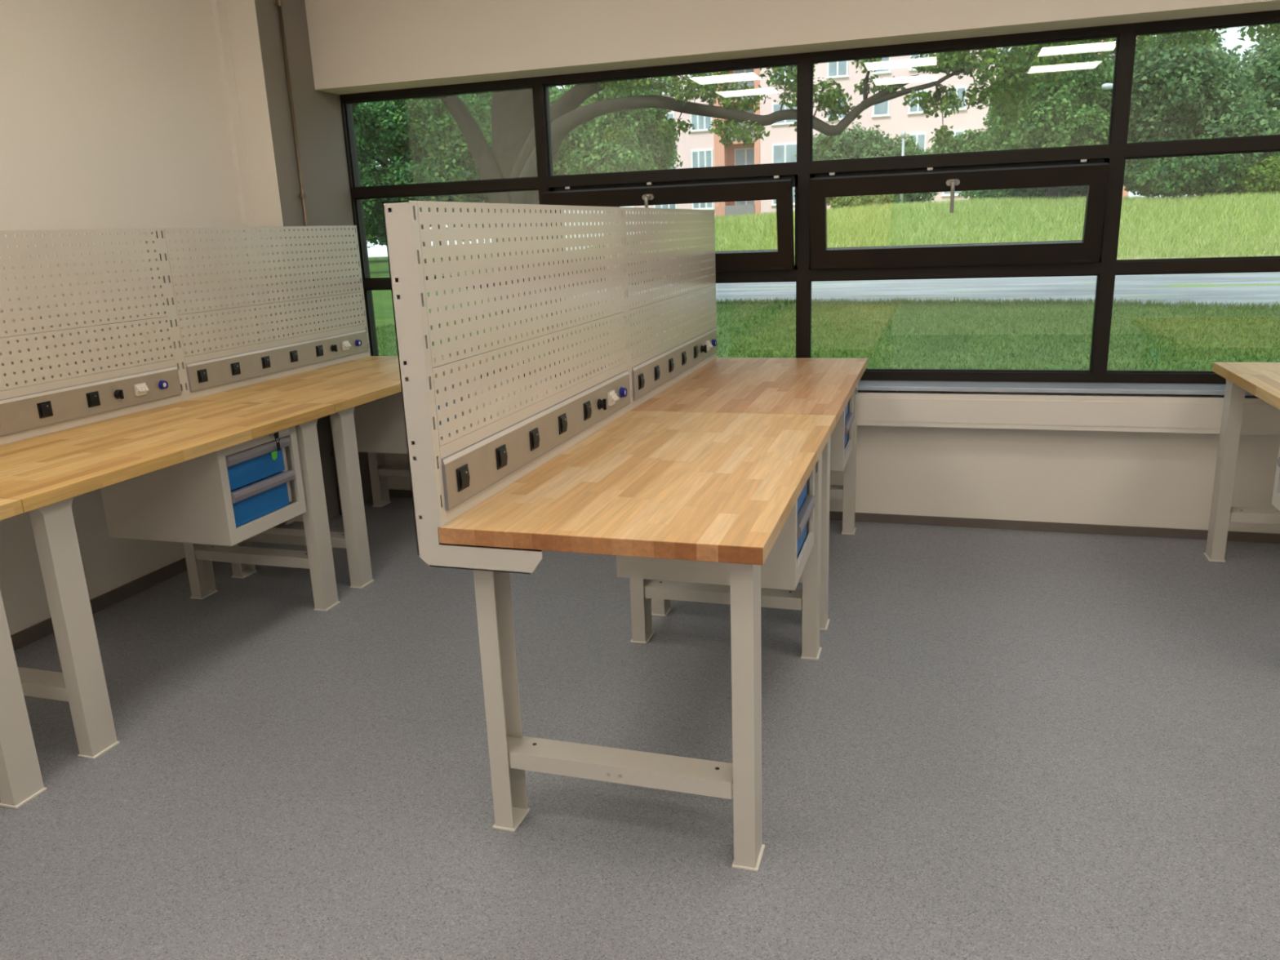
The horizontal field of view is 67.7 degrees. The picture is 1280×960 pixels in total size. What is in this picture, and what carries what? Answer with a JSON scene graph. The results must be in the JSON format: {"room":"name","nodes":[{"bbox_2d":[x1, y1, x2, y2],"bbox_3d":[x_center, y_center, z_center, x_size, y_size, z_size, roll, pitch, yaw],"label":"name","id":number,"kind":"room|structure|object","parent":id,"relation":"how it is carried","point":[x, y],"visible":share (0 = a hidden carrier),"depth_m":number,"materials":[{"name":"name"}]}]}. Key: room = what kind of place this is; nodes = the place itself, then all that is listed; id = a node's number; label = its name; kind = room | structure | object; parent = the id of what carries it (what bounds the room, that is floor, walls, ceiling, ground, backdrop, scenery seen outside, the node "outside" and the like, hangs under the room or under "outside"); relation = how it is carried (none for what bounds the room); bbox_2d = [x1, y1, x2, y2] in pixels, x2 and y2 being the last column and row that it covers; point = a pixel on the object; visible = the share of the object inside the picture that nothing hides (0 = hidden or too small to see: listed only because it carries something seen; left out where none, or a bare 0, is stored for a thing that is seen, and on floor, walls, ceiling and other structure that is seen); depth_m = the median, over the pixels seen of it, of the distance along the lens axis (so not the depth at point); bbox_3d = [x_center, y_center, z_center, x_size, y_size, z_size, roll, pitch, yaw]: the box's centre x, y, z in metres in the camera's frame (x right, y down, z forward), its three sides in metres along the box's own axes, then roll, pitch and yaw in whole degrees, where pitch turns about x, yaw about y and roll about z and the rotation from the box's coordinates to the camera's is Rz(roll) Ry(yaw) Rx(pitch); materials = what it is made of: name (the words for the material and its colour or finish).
{"room":"workshop","nodes":[
{"label":"workshop","id":0,"kind":"room"},
{"bbox_2d":[0,0,255,635],"bbox_3d":[-3.075,-0.362,1.747,0.200,3.000,8.300,2,15,17],"label":"wall","id":1,"kind":"structure","parent":0,"point":[113,114],"depth_m":4.00,"materials":[{"name":"beige paint"}]},
{"bbox_2d":[10,521,284,650],"bbox_3d":[-3.038,1.165,1.720,0.012,0.060,7.496,2,15,17],"label":"baseboard","id":2,"kind":"structure","parent":1,"relation":"attached to","point":[36,632],"depth_m":4.12,"materials":[{"name":"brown plastic"}]},
{"bbox_2d":[211,0,294,524],"bbox_3d":[-1.970,-1.215,4.825,0.028,3.000,0.064,2,15,17],"label":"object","id":3,"kind":"structure","parent":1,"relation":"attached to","point":[219,10],"depth_m":4.66,"materials":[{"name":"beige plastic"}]},
{"bbox_2d":[224,0,372,521],"bbox_3d":[-1.776,-1.310,5.157,0.195,3.000,0.710,2,15,17],"label":"column","id":4,"kind":"structure","parent":0,"point":[254,25],"depth_m":4.81,"materials":[{"name":"beige paint"}]},
{"bbox_2d":[275,0,342,515],"bbox_3d":[-1.721,-1.256,4.943,0.037,3.000,0.037,-10,17,-26],"label":"pipe","id":5,"kind":"object","parent":4,"relation":"attached to","point":[278,3],"visible":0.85,"depth_m":4.82,"materials":[{"name":"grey metal"}]},
{"bbox_2d":[0,497,1279,959],"bbox_3d":[0.345,1.317,1.007,7.305,0.120,8.500,2,15,17],"label":"floor","id":6,"kind":"structure","parent":0,"point":[997,744],"depth_m":2.69,"materials":[{"name":"grey carpet"}]},
{"bbox_2d":[0,497,47,808],"bbox_3d":[-2.219,0.623,2.128,0.749,0.839,1.428,2,15,17],"label":"workbench","id":7,"kind":"object","parent":6,"relation":"on","point":[21,781],"visible":1,"depth_m":2.62,"materials":[{"name":"metal"}]},
{"bbox_2d":[0,497,23,520],"bbox_3d":[-2.234,0.237,2.026,0.749,0.039,1.428,2,15,17],"label":"countertop","id":8,"kind":"structure","parent":7,"relation":"on","point":[9,508],"depth_m":2.55,"materials":[{"name":"brown wood"}]},
{"bbox_2d":[0,400,340,759],"bbox_3d":[-1.798,0.260,3.445,0.749,0.839,1.428,2,15,17],"label":"workbench","id":9,"kind":"object","parent":6,"relation":"on","point":[46,472],"visible":0.98,"depth_m":3.11,"materials":[{"name":"wood"}]},
{"bbox_2d":[0,228,186,444],"bbox_3d":[-2.089,-0.456,3.341,0.312,0.814,1.429,2,15,17],"label":"pegboard","id":10,"kind":"object","parent":9,"relation":"on","point":[28,410],"visible":0.99,"depth_m":3.59,"materials":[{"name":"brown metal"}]},
{"bbox_2d":[36,400,53,418],"bbox_3d":[-2.147,-0.254,3.446,0.010,0.055,0.055,2,15,17],"label":"socket","id":11,"kind":"object","parent":10,"relation":"attached to","point":[44,408],"depth_m":3.44,"materials":[{"name":"plastic"}]},
{"bbox_2d":[85,391,100,407],"bbox_3d":[-2.084,-0.308,3.641,0.010,0.055,0.055,2,15,17],"label":"socket","id":12,"kind":"object","parent":10,"relation":"attached to","point":[92,397],"depth_m":3.63,"materials":[{"name":"plastic"}]},
{"bbox_2d":[114,389,124,399],"bbox_3d":[-2.042,-0.336,3.747,0.025,0.036,0.036,2,15,17],"label":"switch","id":13,"kind":"object","parent":10,"relation":"attached to","point":[118,393],"depth_m":3.74,"materials":[{"name":"black plastic"}]},
{"bbox_2d":[158,380,168,389],"bbox_3d":[-1.978,-0.395,3.959,0.018,0.036,0.036,2,15,17],"label":"socket","id":14,"kind":"object","parent":10,"relation":"attached to","point":[162,384],"depth_m":3.95,"materials":[{"name":"blue plastic"}]},
{"bbox_2d":[0,400,335,512],"bbox_3d":[-1.812,-0.126,3.343,0.749,0.039,1.428,2,15,17],"label":"countertop","id":15,"kind":"structure","parent":9,"relation":"on","point":[41,471],"depth_m":3.26,"materials":[{"name":"brown wood"}]},
{"bbox_2d":[100,426,306,546],"bbox_3d":[-1.657,-0.004,3.648,0.580,0.363,0.435,2,15,17],"label":"drawer unit","id":16,"kind":"object","parent":9,"relation":"attached to","point":[228,496],"visible":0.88,"depth_m":3.48,"materials":[{"name":"blue paint"}]},
{"bbox_2d":[186,355,487,588],"bbox_3d":[-1.376,-0.103,4.762,0.749,0.839,1.428,2,15,17],"label":"workbench","id":17,"kind":"object","parent":6,"relation":"on","point":[347,385],"visible":0.62,"depth_m":4.23,"materials":[{"name":"wood"}]},
{"bbox_2d":[158,225,370,399],"bbox_3d":[-1.667,-0.820,4.657,0.312,0.814,1.429,2,15,17],"label":"pegboard","id":18,"kind":"object","parent":17,"relation":"on","point":[212,371],"visible":0.99,"depth_m":4.53,"materials":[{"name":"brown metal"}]},
{"bbox_2d":[196,368,208,382],"bbox_3d":[-1.913,-0.456,4.176,0.010,0.055,0.055,2,15,17],"label":"socket","id":19,"kind":"object","parent":18,"relation":"attached to","point":[202,374],"depth_m":4.17,"materials":[{"name":"plastic"}]},
{"bbox_2d":[231,361,240,375],"bbox_3d":[-1.850,-0.509,4.372,0.010,0.055,0.055,2,15,17],"label":"socket","id":20,"kind":"object","parent":18,"relation":"attached to","point":[235,366],"depth_m":4.37,"materials":[{"name":"plastic"}]},
{"bbox_2d":[261,355,271,368],"bbox_3d":[-1.788,-0.563,4.567,0.010,0.055,0.055,2,15,17],"label":"socket","id":21,"kind":"object","parent":18,"relation":"attached to","point":[265,360],"depth_m":4.56,"materials":[{"name":"plastic"}]},
{"bbox_2d":[289,350,297,362],"bbox_3d":[-1.725,-0.617,4.762,0.010,0.055,0.055,2,15,17],"label":"socket","id":22,"kind":"object","parent":18,"relation":"attached to","point":[293,353],"depth_m":4.75,"materials":[{"name":"plastic"}]},
{"bbox_2d":[315,345,323,356],"bbox_3d":[-1.662,-0.671,4.957,0.010,0.055,0.055,2,15,17],"label":"socket","id":23,"kind":"object","parent":18,"relation":"attached to","point":[319,348],"depth_m":4.95,"materials":[{"name":"plastic"}]},
{"bbox_2d":[330,344,337,351],"bbox_3d":[-1.621,-0.700,5.063,0.025,0.036,0.036,2,15,17],"label":"switch","id":24,"kind":"object","parent":18,"relation":"attached to","point":[333,347],"depth_m":5.05,"materials":[{"name":"black plastic"}]},
{"bbox_2d":[355,339,361,346],"bbox_3d":[-1.556,-0.758,5.276,0.018,0.036,0.036,2,15,17],"label":"socket","id":25,"kind":"object","parent":18,"relation":"attached to","point":[357,342],"depth_m":5.27,"materials":[{"name":"blue plastic"}]},
{"bbox_2d":[186,355,487,413],"bbox_3d":[-1.391,-0.489,4.660,0.749,0.039,1.428,2,15,17],"label":"countertop","id":26,"kind":"structure","parent":17,"relation":"on","point":[345,385],"depth_m":4.35,"materials":[{"name":"brown wood"}]},
{"bbox_2d":[329,382,464,453],"bbox_3d":[-1.236,-0.367,4.965,0.578,0.363,0.435,2,15,17],"label":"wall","id":27,"kind":"structure","parent":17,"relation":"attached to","point":[380,424],"depth_m":4.78,"materials":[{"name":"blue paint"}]},
{"bbox_2d":[438,410,835,871],"bbox_3d":[0.121,0.347,2.835,0.749,0.839,1.428,2,15,17],"label":"workbench","id":28,"kind":"object","parent":6,"relation":"on","point":[705,486],"visible":1,"depth_m":2.37,"materials":[{"name":"brown wood"}]},
{"bbox_2d":[382,200,631,573],"bbox_3d":[-0.170,-0.369,2.731,0.312,0.814,1.429,2,15,17],"label":"pegboard","id":29,"kind":"object","parent":28,"relation":"on","point":[452,475],"visible":0.99,"depth_m":2.39,"materials":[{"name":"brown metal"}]},
{"bbox_2d":[456,463,470,491],"bbox_3d":[-0.415,-0.005,2.250,0.010,0.055,0.055,2,15,17],"label":"socket","id":30,"kind":"object","parent":29,"relation":"attached to","point":[463,470],"depth_m":2.24,"materials":[{"name":"plastic"}]},
{"bbox_2d":[495,444,507,469],"bbox_3d":[-0.352,-0.059,2.445,0.010,0.055,0.055,2,15,17],"label":"socket","id":31,"kind":"object","parent":29,"relation":"attached to","point":[501,450],"depth_m":2.44,"materials":[{"name":"plastic"}]},
{"bbox_2d":[528,427,539,450],"bbox_3d":[-0.290,-0.113,2.641,0.010,0.055,0.055,2,15,17],"label":"socket","id":32,"kind":"object","parent":29,"relation":"attached to","point":[534,433],"depth_m":2.63,"materials":[{"name":"plastic"}]},
{"bbox_2d":[558,413,567,434],"bbox_3d":[-0.227,-0.167,2.836,0.010,0.055,0.055,2,15,17],"label":"socket","id":33,"kind":"object","parent":29,"relation":"attached to","point":[562,417],"depth_m":2.83,"materials":[{"name":"plastic"}]},
{"bbox_2d":[583,400,591,420],"bbox_3d":[-0.165,-0.221,3.031,0.010,0.055,0.055,2,15,17],"label":"socket","id":34,"kind":"object","parent":29,"relation":"attached to","point":[587,404],"depth_m":3.02,"materials":[{"name":"plastic"}]},
{"bbox_2d":[597,398,606,409],"bbox_3d":[-0.123,-0.249,3.137,0.025,0.036,0.036,2,15,17],"label":"switch","id":35,"kind":"object","parent":29,"relation":"attached to","point":[602,403],"depth_m":3.13,"materials":[{"name":"black plastic"}]},
{"bbox_2d":[619,386,626,397],"bbox_3d":[-0.058,-0.308,3.350,0.018,0.036,0.036,2,15,17],"label":"socket","id":36,"kind":"object","parent":29,"relation":"attached to","point":[623,391],"depth_m":3.34,"materials":[{"name":"blue plastic"}]},
{"bbox_2d":[438,410,835,564],"bbox_3d":[0.107,-0.039,2.734,0.749,0.039,1.428,2,15,17],"label":"countertop","id":37,"kind":"structure","parent":28,"relation":"on","point":[705,486],"depth_m":2.41,"materials":[{"name":"brown wood"}]},
{"bbox_2d":[616,462,817,590],"bbox_3d":[0.262,0.083,3.039,0.578,0.363,0.435,2,15,17],"label":"drawer cabinet","id":38,"kind":"object","parent":28,"relation":"attached to","point":[783,568],"visible":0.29,"depth_m":2.89,"materials":[{"name":"grey metal"}]},
{"bbox_2d":[631,357,867,630],"bbox_3d":[0.543,-0.016,4.152,0.749,0.839,1.428,2,15,17],"label":"workbench","id":39,"kind":"object","parent":6,"relation":"on","point":[766,385],"visible":0.45,"depth_m":3.86,"materials":[{"name":"wood"}]},
{"bbox_2d":[622,207,717,409],"bbox_3d":[0.252,-0.732,4.048,0.312,0.814,1.429,2,15,17],"label":"pegboard","id":40,"kind":"object","parent":39,"relation":"on","point":[670,358],"visible":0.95,"depth_m":3.90,"materials":[{"name":"beige metal"}]},
{"bbox_2d":[638,373,644,390],"bbox_3d":[0.007,-0.368,3.567,0.010,0.055,0.055,2,15,17],"label":"socket","id":41,"kind":"object","parent":40,"relation":"attached to","point":[641,375],"depth_m":3.56,"materials":[{"name":"plastic"}]},
{"bbox_2d":[654,364,660,381],"bbox_3d":[0.069,-0.422,3.762,0.010,0.055,0.055,2,15,17],"label":"socket","id":42,"kind":"object","parent":40,"relation":"attached to","point":[657,378],"depth_m":3.75,"materials":[{"name":"plastic"}]},
{"bbox_2d":[668,357,674,373],"bbox_3d":[0.132,-0.476,3.957,0.010,0.055,0.055,2,15,17],"label":"socket","id":43,"kind":"object","parent":40,"relation":"attached to","point":[671,365],"depth_m":3.94,"materials":[{"name":"plastic"}]},
{"bbox_2d":[681,351,686,365],"bbox_3d":[0.194,-0.530,4.153,0.010,0.055,0.055,2,15,17],"label":"socket","id":44,"kind":"object","parent":40,"relation":"attached to","point":[683,353],"depth_m":4.14,"materials":[{"name":"plastic"}]},
{"bbox_2d":[693,345,698,358],"bbox_3d":[0.257,-0.584,4.348,0.010,0.055,0.055,2,15,17],"label":"socket","id":45,"kind":"object","parent":40,"relation":"attached to","point":[695,347],"depth_m":4.34,"materials":[{"name":"plastic"}]},
{"bbox_2d":[700,345,706,352],"bbox_3d":[0.299,-0.612,4.454,0.025,0.036,0.036,2,15,17],"label":"switch","id":46,"kind":"object","parent":40,"relation":"attached to","point":[703,348],"depth_m":4.45,"materials":[{"name":"black plastic"}]},
{"bbox_2d":[711,338,716,346],"bbox_3d":[0.363,-0.671,4.667,0.018,0.036,0.036,2,15,17],"label":"socket","id":47,"kind":"object","parent":40,"relation":"attached to","point":[713,341],"depth_m":4.65,"materials":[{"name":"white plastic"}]},
{"bbox_2d":[631,357,867,425],"bbox_3d":[0.528,-0.402,4.050,0.749,0.039,1.428,2,15,17],"label":"countertop","id":48,"kind":"structure","parent":39,"relation":"on","point":[766,385],"depth_m":3.88,"materials":[{"name":"brown wood"}]},
{"bbox_2d":[830,387,856,471],"bbox_3d":[0.684,-0.280,4.355,0.578,0.363,0.435,2,15,17],"label":"drawer cabinet","id":49,"kind":"object","parent":39,"relation":"attached to","point":[841,438],"visible":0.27,"depth_m":4.12,"materials":[{"name":"grey metal"}]},
{"bbox_2d":[1203,362,1279,562],"bbox_3d":[2.617,0.097,3.426,0.749,0.839,1.428,2,15,17],"label":"workbench","id":50,"kind":"object","parent":6,"relation":"on","point":[1261,380],"visible":1,"depth_m":4.01,"materials":[{"name":"metal"}]},
{"bbox_2d":[1212,362,1279,409],"bbox_3d":[2.603,-0.290,3.324,0.749,0.039,1.428,2,15,17],"label":"countertop","id":51,"kind":"structure","parent":50,"relation":"on","point":[1261,380],"depth_m":3.73,"materials":[{"name":"brown wood"}]},
{"bbox_2d":[1271,444,1279,511],"bbox_3d":[2.462,-0.023,3.122,0.578,0.363,0.435,2,15,17],"label":"drawer cabinet","id":52,"kind":"object","parent":50,"relation":"attached to","point":[1276,494],"visible":1,"depth_m":3.40,"materials":[{"name":"grey metal"}]},
{"bbox_2d":[304,0,1279,94],"bbox_3d":[1.543,-2.308,4.053,6.710,0.755,0.340,2,15,17],"label":"wall","id":53,"kind":"structure","parent":0,"point":[357,46],"depth_m":4.46,"materials":[{"name":"beige paint"}]},
{"bbox_2d":[384,416,1279,533],"bbox_3d":[1.556,-0.131,4.732,6.905,0.691,0.188,2,15,17],"label":"wall","id":54,"kind":"structure","parent":0,"point":[1164,480],"depth_m":4.53,"materials":[{"name":"beige paint"}]},
{"bbox_2d":[339,9,1279,383],"bbox_3d":[1.588,-1.205,4.355,6.710,1.534,0.257,2,15,17],"label":"window","id":55,"kind":"structure","parent":54,"relation":"in","point":[1101,167],"depth_m":4.47,"materials":[{"name":"brown metal"}]},
{"bbox_2d":[388,488,1279,543],"bbox_3d":[1.632,0.211,4.693,6.710,0.045,0.012,2,15,17],"label":"baseboard","id":56,"kind":"structure","parent":54,"relation":"attached to","point":[1258,537],"depth_m":4.58,"materials":[{"name":"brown plastic"}]},
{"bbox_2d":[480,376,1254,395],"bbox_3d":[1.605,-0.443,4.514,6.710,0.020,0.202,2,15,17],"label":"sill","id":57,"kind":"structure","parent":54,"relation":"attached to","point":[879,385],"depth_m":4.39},
{"bbox_2d":[481,385,1279,435],"bbox_3d":[1.596,-0.333,4.502,6.710,0.160,0.110,2,15,17],"label":"window sill","id":58,"kind":"structure","parent":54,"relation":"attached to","point":[1115,412],"depth_m":4.35,"materials":[{"name":"beige paint"}]},
{"label":"outside","id":59,"kind":"structure","parent":0,"visible":0},
{"bbox_2d":[640,191,1279,260],"bbox_3d":[29.288,-12.145,44.317,49.000,1.958,48.600,2,15,17],"label":"grass bank","id":60,"kind":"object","parent":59,"point":[1133,232],"visible":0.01,"depth_m":30.20,"materials":[{"name":"green plant"}]},
{"bbox_2d":[794,121,906,207],"bbox_3d":[10.910,-16.349,50.452,6.659,4.929,3.861,3,16,20],"label":"shrub","id":61,"kind":"object","parent":60,"relation":"on","point":[846,145],"visible":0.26,"depth_m":49.21,"materials":[{"name":"green plant"}]},
{"bbox_2d":[830,194,902,210],"bbox_3d":[9.492,-11.676,40.197,2.979,1.116,1.523,2,15,17],"label":"shrub","id":62,"kind":"object","parent":60,"relation":"on","point":[856,201],"visible":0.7,"depth_m":39.80,"materials":[{"name":"green plant"}]},
{"bbox_2d":[634,37,1137,233],"bbox_3d":[15.277,-23.545,63.355,30.700,16.730,10.600,2,15,17],"label":"apartment building","id":63,"kind":"structure","parent":60,"relation":"on","point":[701,148],"depth_m":59.61,"materials":[{"name":"beige paint"}]},
{"bbox_2d":[899,131,906,203],"bbox_3d":[11.124,-13.005,40.451,0.193,3.348,0.193,2,15,17],"label":"street lamp","id":64,"kind":"object","parent":60,"relation":"on","point":[904,133],"visible":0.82,"depth_m":40.15,"materials":[{"name":"grey metal"}]},
{"bbox_2d":[889,133,941,204],"bbox_3d":[14.218,-16.024,50.003,3.299,4.130,2.855,-2,15,0],"label":"shrub","id":65,"kind":"object","parent":60,"relation":"on","point":[913,149],"visible":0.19,"depth_m":49.38,"materials":[{"name":"green plant"}]},
{"bbox_2d":[922,124,1004,199],"bbox_3d":[15.693,-14.660,44.822,4.508,3.923,3.579,2,15,17],"label":"shrub","id":66,"kind":"object","parent":60,"relation":"on","point":[980,141],"visible":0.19,"depth_m":44.48,"materials":[{"name":"green plant"}]},
{"bbox_2d":[715,231,1279,259],"bbox_3d":[11.828,-6.595,27.538,26.224,1.066,4.330,2,15,17],"label":"grass","id":67,"kind":"structure","parent":60,"relation":"on","point":[1227,246],"depth_m":26.74,"materials":[{"name":"green plant"}]},
{"bbox_2d":[969,185,1088,200],"bbox_3d":[15.400,-11.228,36.759,5.604,1.565,2.622,10,19,38],"label":"shrub","id":68,"kind":"object","parent":60,"relation":"on","point":[1081,191],"visible":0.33,"depth_m":36.29,"materials":[{"name":"green plant"}]},
{"bbox_2d":[982,39,1138,199],"bbox_3d":[14.724,-12.585,33.388,5.919,6.006,4.988,-3,15,-4],"label":"tree","id":69,"kind":"object","parent":60,"relation":"on","point":[1075,111],"visible":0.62,"depth_m":31.90,"materials":[{"name":"green plant"}]},
{"bbox_2d":[1101,83,1112,89],"bbox_3d":[15.029,-10.571,30.535,0.774,4.019,0.199,2,15,17],"label":"street lamp","id":70,"kind":"object","parent":60,"relation":"on","point":[1106,86],"visible":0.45,"depth_m":30.05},
{"bbox_2d":[1123,133,1253,198],"bbox_3d":[18.660,-10.700,32.757,5.058,2.302,3.405,1,15,14],"label":"shrub","id":71,"kind":"object","parent":60,"relation":"on","point":[1170,176],"visible":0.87,"depth_m":31.99,"materials":[{"name":"green plant"}]},
{"bbox_2d":[1109,30,1279,195],"bbox_3d":[20.037,-13.547,35.031,6.277,6.633,7.182,0,15,10],"label":"tree","id":72,"kind":"object","parent":60,"relation":"on","point":[1200,91],"visible":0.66,"depth_m":32.84,"materials":[{"name":"green plant"}]},
{"bbox_2d":[1225,26,1279,195],"bbox_3d":[24.728,-14.427,36.592,5.977,7.200,7.752,-3,15,-4],"label":"tree","id":73,"kind":"object","parent":60,"relation":"on","point":[1265,67],"visible":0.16,"depth_m":35.00,"materials":[{"name":"green plant"}]},
{"bbox_2d":[1231,152,1279,196],"bbox_3d":[21.477,-10.463,32.698,3.283,1.753,2.013,4,16,21],"label":"shrub","id":74,"kind":"object","parent":60,"relation":"on","point":[1265,173],"visible":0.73,"depth_m":32.25,"materials":[{"name":"green plant"}]},
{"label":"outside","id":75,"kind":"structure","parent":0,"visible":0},
{"bbox_2d":[375,302,1279,370],"bbox_3d":[10.955,-1.450,10.125,35.000,0.001,15.942,2,15,17],"label":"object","id":76,"kind":"structure","parent":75,"point":[1037,329],"depth_m":12.64,"materials":[{"name":"plant"}]},
{"bbox_2d":[351,23,1279,315],"bbox_3d":[1.046,-6.682,15.890,17.132,8.354,5.323,2,15,17],"label":"oak tree","id":77,"kind":"object","parent":76,"relation":"on","point":[513,154],"visible":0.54,"depth_m":14.88,"materials":[{"name":"green plant"}]},
{"bbox_2d":[375,300,1279,370],"bbox_3d":[2.817,-2.137,13.782,16.955,0.065,13.649,2,15,17],"label":"grass","id":78,"kind":"structure","parent":76,"relation":"on","point":[1174,340],"depth_m":13.15,"materials":[{"name":"green plant"}]},
{"bbox_2d":[594,296,1279,310],"bbox_3d":[4.782,-3.417,18.227,18.361,0.130,1.658,7,17,31],"label":"verge","id":79,"kind":"structure","parent":76,"relation":"on","point":[914,300],"depth_m":17.37,"materials":[{"name":"green plant"}]},
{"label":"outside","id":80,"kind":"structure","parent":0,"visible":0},
{"bbox_2d":[368,231,653,326],"bbox_3d":[-21.883,-11.123,48.340,51.000,1.716,71.890,2,15,17],"label":"field","id":81,"kind":"structure","parent":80,"point":[378,266],"depth_m":27.55,"materials":[{"name":"plant"}]},
{"bbox_2d":[352,93,492,263],"bbox_3d":[-10.868,-14.131,44.448,8.707,8.861,7.809,2,15,14],"label":"tree","id":82,"kind":"object","parent":81,"relation":"on","point":[418,137],"visible":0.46,"depth_m":43.25,"materials":[{"name":"green plant"}]},
{"bbox_2d":[362,91,492,258],"bbox_3d":[-15.926,-22.224,67.545,17.950,13.116,13.381,-6,15,-14],"label":"tree","id":83,"kind":"object","parent":81,"relation":"on","point":[369,236],"visible":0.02,"depth_m":65.78,"materials":[{"name":"green plant"}]},
{"bbox_2d":[434,84,566,227],"bbox_3d":[-7.755,-16.530,50.645,9.743,10.106,6.584,-11,17,-29],"label":"tree","id":84,"kind":"object","parent":81,"relation":"on","point":[487,96],"visible":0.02,"depth_m":48.94,"materials":[{"name":"green plant"}]},
{"bbox_2d":[549,80,682,207],"bbox_3d":[-1.975,-11.755,35.073,6.639,5.782,5.000,2,15,17],"label":"tree","id":85,"kind":"object","parent":81,"relation":"on","point":[584,149],"visible":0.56,"depth_m":33.28,"materials":[{"name":"green plant"}]},
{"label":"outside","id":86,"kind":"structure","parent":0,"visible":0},
{"bbox_2d":[564,271,1279,308],"bbox_3d":[14.006,-4.063,19.656,35.000,0.001,13.151,2,15,17],"label":"road","id":87,"kind":"structure","parent":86,"point":[1243,287],"depth_m":21.25,"materials":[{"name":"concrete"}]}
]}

